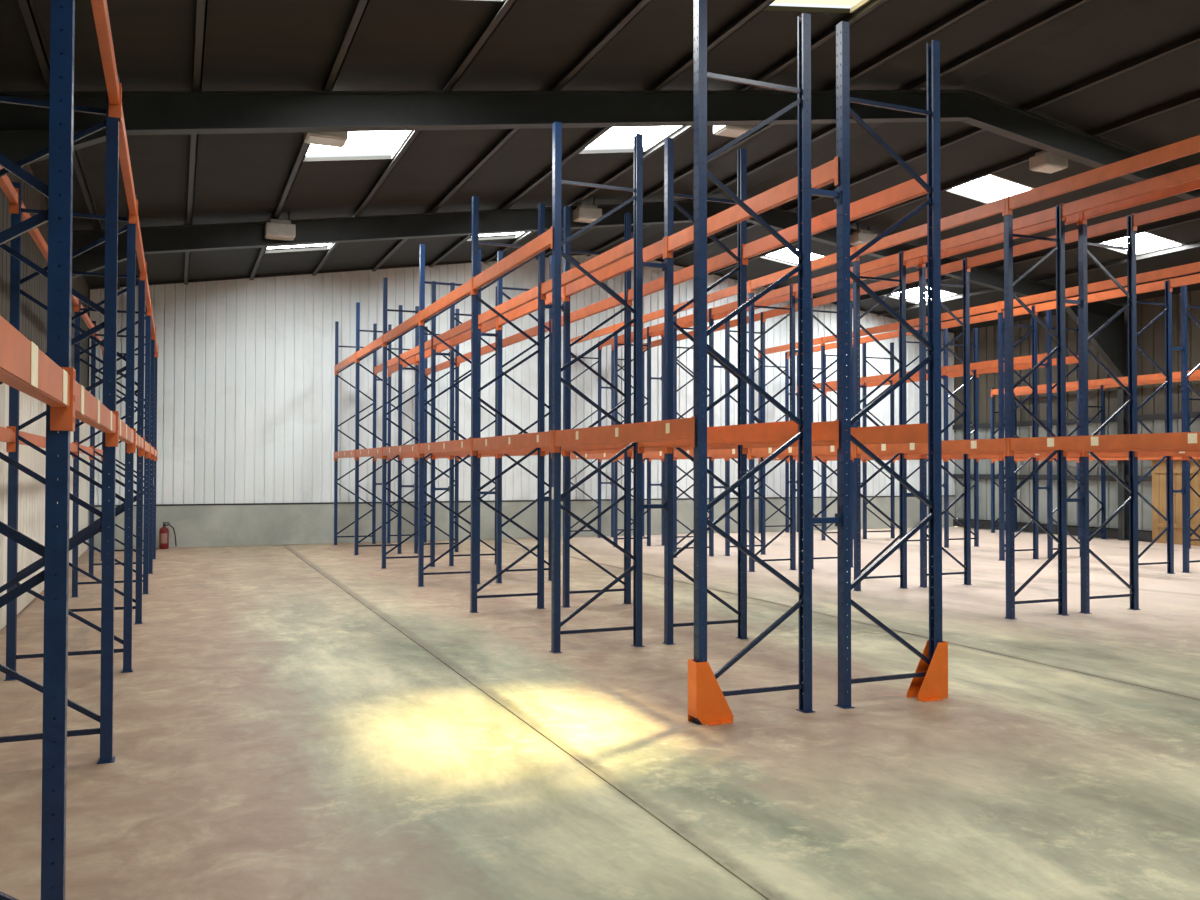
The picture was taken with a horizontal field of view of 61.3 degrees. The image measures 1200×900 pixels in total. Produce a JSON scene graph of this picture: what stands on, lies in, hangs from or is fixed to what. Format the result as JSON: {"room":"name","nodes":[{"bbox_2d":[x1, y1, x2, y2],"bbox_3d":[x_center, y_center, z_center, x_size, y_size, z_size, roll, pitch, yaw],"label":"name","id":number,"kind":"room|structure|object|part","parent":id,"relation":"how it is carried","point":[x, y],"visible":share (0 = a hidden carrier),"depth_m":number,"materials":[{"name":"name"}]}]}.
{"room":"distribution center","nodes":[
{"label":"distribution center","id":0,"kind":"room"},
{"bbox_2d":[0,164,88,629],"bbox_3d":[-5.276,-0.921,8.379,0.073,5.380,25.504,1,-1,-23],"label":"wall","id":1,"kind":"structure","parent":0,"point":[31,492],"depth_m":12.14,"materials":[{"name":"white metal"}]},
{"bbox_2d":[0,131,105,164],"bbox_3d":[-5.137,-2.853,9.671,1.100,0.513,0.160,1,-1,-23],"label":"beam","id":2,"kind":"structure","parent":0,"point":[16,146],"depth_m":9.49,"materials":[{"name":"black metal"}]},
{"bbox_2d":[0,90,1199,199],"bbox_3d":[4.427,-3.903,13.702,21.840,2.092,0.170,1,-1,-23],"label":"beam","id":3,"kind":"structure","parent":2,"relation":"on","point":[144,112],"depth_m":11.50,"materials":[{"name":"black metal"}]},
{"bbox_2d":[72,253,136,278],"bbox_3d":[-7.474,-2.759,15.240,1.100,0.513,0.160,1,-1,-23],"label":"beam","id":4,"kind":"structure","parent":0,"point":[89,263],"depth_m":15.10,"materials":[{"name":"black metal"}]},
{"bbox_2d":[72,198,1126,322],"bbox_3d":[2.091,-3.809,19.271,21.840,2.092,0.170,1,-1,-23],"label":"beam","id":5,"kind":"structure","parent":4,"relation":"on","point":[222,236],"depth_m":17.15,"materials":[{"name":"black metal"}]},
{"bbox_2d":[265,212,295,240],"bbox_3d":[-5.071,-3.596,16.046,0.440,0.478,0.340,1,-1,-23],"label":"lamp","id":6,"kind":"object","parent":5,"relation":"attached to","point":[276,229],"visible":0.98,"depth_m":15.92,"materials":[{"name":"white"}]},
{"bbox_2d":[572,198,601,222],"bbox_3d":[-0.229,-4.330,18.090,0.440,0.478,0.340,1,-1,-23],"label":"lamp","id":7,"kind":"object","parent":5,"relation":"attached to","point":[584,213],"visible":0.77,"depth_m":17.96,"materials":[{"name":"white"}]},
{"bbox_2d":[1065,307,1124,376],"bbox_3d":[11.292,-2.442,23.108,1.700,1.538,0.160,1,-1,-23],"label":"beam","id":8,"kind":"structure","parent":5,"relation":"attached to","point":[1109,342],"depth_m":23.19,"materials":[{"name":"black metal"}]},
{"bbox_2d":[87,255,954,549],"bbox_3d":[-0.123,-1.431,24.500,21.900,7.019,0.270,1,-1,-23],"label":"wall","id":9,"kind":"structure","parent":0,"point":[246,377],"depth_m":22.20,"materials":[{"name":"white metal"}]},
{"bbox_2d":[90,251,955,333],"bbox_3d":[-0.050,-4.015,24.379,21.900,1.817,0.050,1,-1,-23],"label":"trim","id":10,"kind":"structure","parent":9,"relation":"attached to","point":[571,254],"depth_m":22.09,"materials":[{"name":"grey metal"}]},
{"bbox_2d":[94,495,954,506],"bbox_3d":[-0.089,1.201,24.362,21.900,0.028,0.090,1,-1,-23],"label":"trim","id":11,"kind":"structure","parent":9,"relation":"on","point":[927,495],"depth_m":22.16,"materials":[{"name":"grey metal"}]},
{"bbox_2d":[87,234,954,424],"bbox_3d":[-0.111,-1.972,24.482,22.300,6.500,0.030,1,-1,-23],"label":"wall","id":12,"kind":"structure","parent":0,"point":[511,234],"depth_m":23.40,"materials":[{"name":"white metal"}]},
{"bbox_2d":[0,526,1199,899],"bbox_3d":[5.370,1.957,11.331,22.500,0.200,28.800,1,-1,-23],"label":"floor","id":13,"kind":"structure","parent":0,"point":[297,721],"depth_m":6.20,"materials":[{"name":"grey bare beige-brown concrete"}]},
{"bbox_2d":[0,0,158,899],"bbox_3d":[-4.719,-0.129,9.301,0.912,3.870,19.042,1,-1,-23],"label":"rack","id":14,"kind":"object","parent":13,"relation":"on","point":[49,378],"visible":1,"depth_m":5.63,"materials":[{"name":"blue metal"}]},
{"bbox_3d":[-2.774,1.739,5.685,0.088,0.013,0.110,1,-1,-23],"label":"foot plate","id":15,"kind":"part","parent":14,"relation":"part of","materials":[{"name":"blue metal"}]},
{"bbox_2d":[159,522,176,548],"bbox_3d":[-8.706,1.717,20.395,0.327,0.535,0.182,1,-1,-23],"label":"fire extinguisher","id":16,"kind":"object","parent":13,"relation":"on","point":[164,531],"visible":1,"depth_m":20.31,"materials":[{"name":"red metal"}]},
{"bbox_2d":[334,0,840,724],"bbox_3d":[-2.007,-0.483,14.285,1.126,4.760,16.338,1,-1,-23],"label":"rack","id":17,"kind":"object","parent":13,"relation":"on","point":[693,431],"visible":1,"depth_m":9.10,"materials":[{"name":"blue metal"}]},
{"bbox_3d":[1.396,1.766,6.875,0.088,0.013,0.110,1,-1,-23],"label":"foot plate","id":18,"kind":"part","parent":17,"relation":"part of","materials":[{"name":"blue metal"}]},
{"bbox_2d":[387,21,941,708],"bbox_3d":[-1.077,-0.475,14.675,0.888,4.760,16.338,1,-1,-23],"label":"rack","id":19,"kind":"object","parent":13,"relation":"on","point":[839,432],"visible":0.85,"depth_m":9.25,"materials":[{"name":"blue metal"}]},
{"bbox_3d":[1.692,1.769,6.999,0.088,0.013,0.110,1,-1,-23],"label":"foot plate","id":20,"kind":"part","parent":19,"relation":"part of","materials":[{"name":"blue metal"}]},
{"bbox_2d":[688,659,733,725],"bbox_3d":[0.722,1.567,6.595,0.275,0.400,0.196,1,-1,-23],"label":"guard","id":21,"kind":"object","parent":13,"relation":"on","point":[707,703],"visible":0.96,"depth_m":6.53,"materials":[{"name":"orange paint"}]},
{"bbox_2d":[570,135,1199,619],"bbox_3d":[2.889,-0.382,16.337,1.113,4.645,16.338,1,-1,-23],"label":"rack","id":22,"kind":"object","parent":13,"relation":"on","point":[1061,444],"visible":0.8,"depth_m":12.56,"materials":[{"name":"metal"}]},
{"bbox_2d":[611,179,1199,613],"bbox_3d":[3.806,-0.374,16.722,0.872,4.645,16.338,1,-1,-23],"label":"rack","id":23,"kind":"object","parent":13,"relation":"on","point":[1129,222],"visible":0.64,"depth_m":13.99,"materials":[{"name":"metal"}]},
{"bbox_2d":[906,640,947,701],"bbox_3d":[2.355,1.581,7.280,0.275,0.400,0.196,1,-1,-23],"label":"guard","id":24,"kind":"object","parent":13,"relation":"on","point":[934,686],"visible":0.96,"depth_m":7.25,"materials":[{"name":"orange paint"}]},
{"bbox_2d":[758,262,1199,573],"bbox_3d":[7.160,-0.319,19.595,1.148,4.645,13.633,1,-1,-23],"label":"rack","id":25,"kind":"object","parent":13,"relation":"on","point":[1168,285],"visible":0.48,"depth_m":18.14,"materials":[{"name":"metal"}]},
{"bbox_2d":[797,285,1199,572],"bbox_3d":[8.102,-0.298,19.990,0.892,4.620,13.633,1,-1,-23],"label":"rack","id":26,"kind":"object","parent":13,"relation":"on","point":[1023,362],"visible":0.5,"depth_m":21.01,"materials":[{"name":"blue metal"}]},
{"bbox_2d":[990,369,1199,548],"bbox_3d":[11.971,0.199,22.326,0.842,3.720,8.224,1,-1,-23],"label":"rack","id":27,"kind":"object","parent":13,"relation":"on","point":[1101,384],"visible":0.52,"depth_m":23.67,"materials":[{"name":"blue metal"}]},
{"bbox_2d":[1117,323,1128,539],"bbox_3d":[12.102,-0.435,23.415,0.165,5.027,0.160,1,-1,-23],"label":"wall column","id":28,"kind":"structure","parent":13,"relation":"on","point":[1122,395],"depth_m":23.39,"materials":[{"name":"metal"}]},
{"bbox_2d":[1152,460,1199,545],"bbox_3d":[12.742,1.074,21.655,0.069,1.950,2.108,1,-1,-23],"label":"panel","id":29,"kind":"object","parent":13,"relation":"on","point":[1159,493],"visible":0.43,"depth_m":22.11,"materials":[{"name":"brown wood"}]},
{"bbox_3d":[12.741,0.453,21.634,0.040,0.090,1.950,1,-1,-23],"label":"cross rail","id":30,"kind":"part","parent":29,"relation":"part of","materials":[{"name":"brown wood"}]},
{"bbox_3d":[12.739,1.653,21.613,0.040,0.090,1.950,1,-1,-23],"label":"cross rail","id":31,"kind":"part","parent":29,"relation":"part of","materials":[{"name":"brown wood"}]},
{"bbox_2d":[0,0,1199,331],"bbox_3d":[4.834,-4.222,12.739,22.300,1.796,25.620,1,-1,-23],"label":"ceiling","id":32,"kind":"structure","parent":0,"point":[251,45],"depth_m":12.80,"materials":[{"name":"black metal"}]},
{"bbox_2d":[18,0,119,289],"bbox_3d":[-4.734,-3.492,8.593,0.140,0.150,25.400,1,-1,-23],"label":"beam","id":33,"kind":"structure","parent":32,"relation":"attached to","point":[27,7],"depth_m":8.92,"materials":[{"name":"metal"}]},
{"bbox_2d":[184,0,207,284],"bbox_3d":[-3.562,-3.669,9.088,0.140,0.150,25.400,1,-1,-23],"label":"beam","id":34,"kind":"structure","parent":32,"relation":"attached to","point":[201,14],"depth_m":9.89,"materials":[{"name":"metal"}]},
{"bbox_2d":[267,243,333,248],"bbox_3d":[-5.306,-3.868,18.175,1.270,0.280,2.900,1,-1,-23],"label":"window","id":35,"kind":"structure","parent":32,"relation":"attached to","point":[329,244],"depth_m":19.32,"materials":[{"name":"white glass"}]},
{"bbox_2d":[249,0,369,279],"bbox_3d":[-2.391,-3.847,9.582,0.140,0.150,25.400,1,-1,-23],"label":"beam","id":36,"kind":"structure","parent":32,"relation":"attached to","point":[362,5],"depth_m":10.27,"materials":[{"name":"metal"}]},
{"bbox_2d":[304,132,347,147],"bbox_3d":[-3.061,-3.679,11.305,0.440,0.478,0.340,1,-1,-23],"label":"lamp","id":37,"kind":"object","parent":32,"relation":"hanging from","point":[333,139],"visible":0.49,"depth_m":11.22,"materials":[{"name":"white"}]},
{"bbox_2d":[303,131,413,159],"bbox_3d":[-2.937,-3.963,12.528,1.270,0.280,2.650,1,-1,-23],"label":"window","id":38,"kind":"structure","parent":32,"relation":"attached to","point":[360,142],"depth_m":13.27,"materials":[{"name":"white glass"}]},
{"bbox_2d":[312,0,516,275],"bbox_3d":[-1.219,-4.024,10.077,0.140,0.150,25.400,1,-1,-23],"label":"beam","id":39,"kind":"structure","parent":32,"relation":"attached to","point":[508,4],"depth_m":10.87,"materials":[{"name":"metal"}]},
{"bbox_2d":[479,232,525,237],"bbox_3d":[-1.792,-4.400,19.659,1.270,0.280,2.900,1,-1,-23],"label":"window","id":40,"kind":"structure","parent":32,"relation":"attached to","point":[519,234],"depth_m":20.86,"materials":[{"name":"white glass"}]},
{"bbox_2d":[372,0,651,271],"bbox_3d":[-0.048,-4.202,10.571,0.140,0.150,25.400,1,-1,-23],"label":"beam","id":41,"kind":"structure","parent":32,"relation":"attached to","point":[640,5],"depth_m":11.36,"materials":[{"name":"metal"}]},
{"bbox_2d":[429,0,774,267],"bbox_3d":[1.123,-4.380,11.066,0.140,0.150,25.400,1,-1,-23],"label":"beam","id":42,"kind":"structure","parent":32,"relation":"attached to","point":[761,5],"depth_m":11.92,"materials":[{"name":"metal"}]},
{"bbox_2d":[586,126,683,151],"bbox_3d":[0.578,-4.496,14.011,1.270,0.280,2.650,1,-1,-23],"label":"window","id":43,"kind":"structure","parent":32,"relation":"attached to","point":[615,136],"depth_m":14.66,"materials":[{"name":"white glass"}]},
{"bbox_3d":[0.578,-4.475,14.011,1.270,0.238,2.650,1,-1,-23],"label":"frame","id":44,"kind":"part","parent":43,"relation":"part of","materials":[{"name":"white"}]},
{"bbox_2d":[484,0,888,263],"bbox_3d":[2.295,-4.557,11.560,0.140,0.150,25.400,1,-1,-23],"label":"beam","id":45,"kind":"structure","parent":32,"relation":"attached to","point":[871,6],"depth_m":12.38,"materials":[{"name":"metal"}]},
{"bbox_2d":[713,125,754,137],"bbox_3d":[1.763,-4.410,13.341,0.440,0.478,0.340,1,-1,-23],"label":"lamp","id":46,"kind":"object","parent":32,"relation":"hanging from","point":[735,131],"visible":0.26,"depth_m":13.26,"materials":[{"name":"white"}]},
{"bbox_2d":[536,0,993,259],"bbox_3d":[3.466,-4.735,12.055,0.140,0.150,25.400,1,-1,-23],"label":"beam","id":47,"kind":"structure","parent":32,"relation":"attached to","point":[977,4],"depth_m":12.13,"materials":[{"name":"metal"}]},
{"bbox_2d":[766,248,824,263],"bbox_3d":[4.382,-4.503,23.389,1.300,0.274,1.400,1,-1,-23],"label":"window","id":48,"kind":"structure","parent":32,"relation":"attached to","point":[785,254],"depth_m":23.58,"materials":[{"name":"white glass"}]},
{"bbox_2d":[586,0,1090,255],"bbox_3d":[4.638,-4.912,12.549,0.140,0.150,25.400,1,-1,-23],"label":"beam","id":49,"kind":"structure","parent":32,"relation":"attached to","point":[1073,4],"depth_m":12.77,"materials":[{"name":"metal"}]},
{"bbox_2d":[850,0,871,12],"bbox_3d":[2.402,-4.569,9.664,1.270,0.280,1.920,1,-1,-23],"label":"window","id":50,"kind":"structure","parent":32,"relation":"attached to","point":[862,3],"depth_m":10.50,"materials":[{"name":"white"}]},
{"bbox_2d":[850,223,876,245],"bbox_3d":[5.304,-4.376,20.412,0.440,0.476,0.340,1,-1,-23],"label":"lamp","id":51,"kind":"object","parent":32,"relation":"hanging from","point":[859,237],"visible":0.73,"depth_m":20.28,"materials":[{"name":"white"}]},
{"bbox_2d":[892,286,958,303],"bbox_3d":[7.842,-3.920,25.211,1.300,0.274,1.700,1,-1,-23],"label":"window","id":52,"kind":"structure","parent":32,"relation":"attached to","point":[913,294],"depth_m":25.39,"materials":[{"name":"white glass"}]},
{"bbox_3d":[7.842,-3.899,25.210,1.300,0.232,1.700,1,-1,-23],"label":"frame","id":53,"kind":"part","parent":52,"relation":"part of","materials":[{"name":"white"}]},
{"bbox_2d":[663,32,1199,261],"bbox_3d":[6.491,-4.877,13.326,0.140,0.150,25.400,1,-1,-23],"label":"beam","id":54,"kind":"structure","parent":32,"relation":"attached to","point":[1195,38],"depth_m":14.00,"materials":[{"name":"metal"}]},
{"bbox_2d":[708,91,1199,274],"bbox_3d":[7.690,-4.684,13.826,0.140,0.150,25.400,1,-1,-23],"label":"beam","id":55,"kind":"structure","parent":32,"relation":"attached to","point":[1194,97],"depth_m":16.25,"materials":[{"name":"metal"}]},
{"bbox_2d":[953,174,1033,200],"bbox_3d":[6.751,-4.599,17.742,1.300,0.274,1.250,1,-1,-23],"label":"window","id":56,"kind":"structure","parent":32,"relation":"attached to","point":[991,187],"depth_m":17.81,"materials":[{"name":"white glass"}]},
{"bbox_3d":[6.751,-4.578,17.742,1.300,0.232,1.250,1,-1,-23],"label":"frame","id":57,"kind":"part","parent":56,"relation":"part of","materials":[{"name":"white"}]},
{"bbox_2d":[852,213,1199,302],"bbox_3d":[11.285,-4.106,15.325,0.140,0.150,25.400,1,-1,-23],"label":"beam","id":58,"kind":"structure","parent":32,"relation":"attached to","point":[1177,221],"depth_m":19.54,"materials":[{"name":"metal"}]},
{"bbox_2d":[877,242,1199,315],"bbox_3d":[12.484,-3.914,15.824,0.140,0.150,25.400,1,-1,-23],"label":"beam","id":59,"kind":"structure","parent":32,"relation":"attached to","point":[1196,244],"depth_m":21.09,"materials":[{"name":"metal"}]},
{"bbox_2d":[1029,150,1067,173],"bbox_3d":[6.863,-4.526,15.483,0.440,0.476,0.340,1,-1,-23],"label":"lamp","id":60,"kind":"object","parent":32,"relation":"hanging from","point":[1043,161],"visible":0.81,"depth_m":15.37,"materials":[{"name":"white"}]},
{"bbox_2d":[1103,232,1185,254],"bbox_3d":[10.240,-4.017,19.494,1.300,0.274,1.300,1,-1,-23],"label":"window","id":61,"kind":"structure","parent":32,"relation":"attached to","point":[1146,240],"depth_m":19.54,"materials":[{"name":"white glass"}]},
{"bbox_3d":[10.240,-3.996,19.494,1.300,0.232,1.300,1,-1,-23],"label":"frame","id":62,"kind":"part","parent":61,"relation":"part of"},
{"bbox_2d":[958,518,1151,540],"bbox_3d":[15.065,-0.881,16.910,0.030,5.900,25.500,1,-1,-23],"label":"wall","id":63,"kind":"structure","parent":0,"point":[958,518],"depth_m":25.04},
{"bbox_2d":[954,290,1199,530],"bbox_3d":[14.978,-1.007,16.878,0.073,5.450,25.504,1,-1,-23],"label":"wall","id":64,"kind":"structure","parent":0,"point":[1151,340],"depth_m":24.78,"materials":[{"name":"grey metal"}]},
{"bbox_2d":[953,519,1151,540],"bbox_3d":[14.908,1.847,16.771,0.098,0.200,25.450,1,-1,-23],"label":"trim","id":65,"kind":"structure","parent":64,"relation":"attached to","point":[1110,533],"depth_m":24.81,"materials":[{"name":"grey metal"}]},
{"bbox_2d":[953,474,1151,480],"bbox_3d":[14.910,0.542,16.794,0.098,0.130,25.450,1,-1,-23],"label":"trim","id":66,"kind":"structure","parent":64,"relation":"attached to","point":[958,476],"depth_m":25.19,"materials":[{"name":"grey metal"}]},
{"bbox_2d":[953,412,1199,429],"bbox_3d":[14.912,-0.838,16.818,0.098,0.130,25.450,1,-1,-23],"label":"trim","id":67,"kind":"structure","parent":64,"relation":"attached to","point":[1191,414],"depth_m":24.10,"materials":[{"name":"metal"}]}
]}

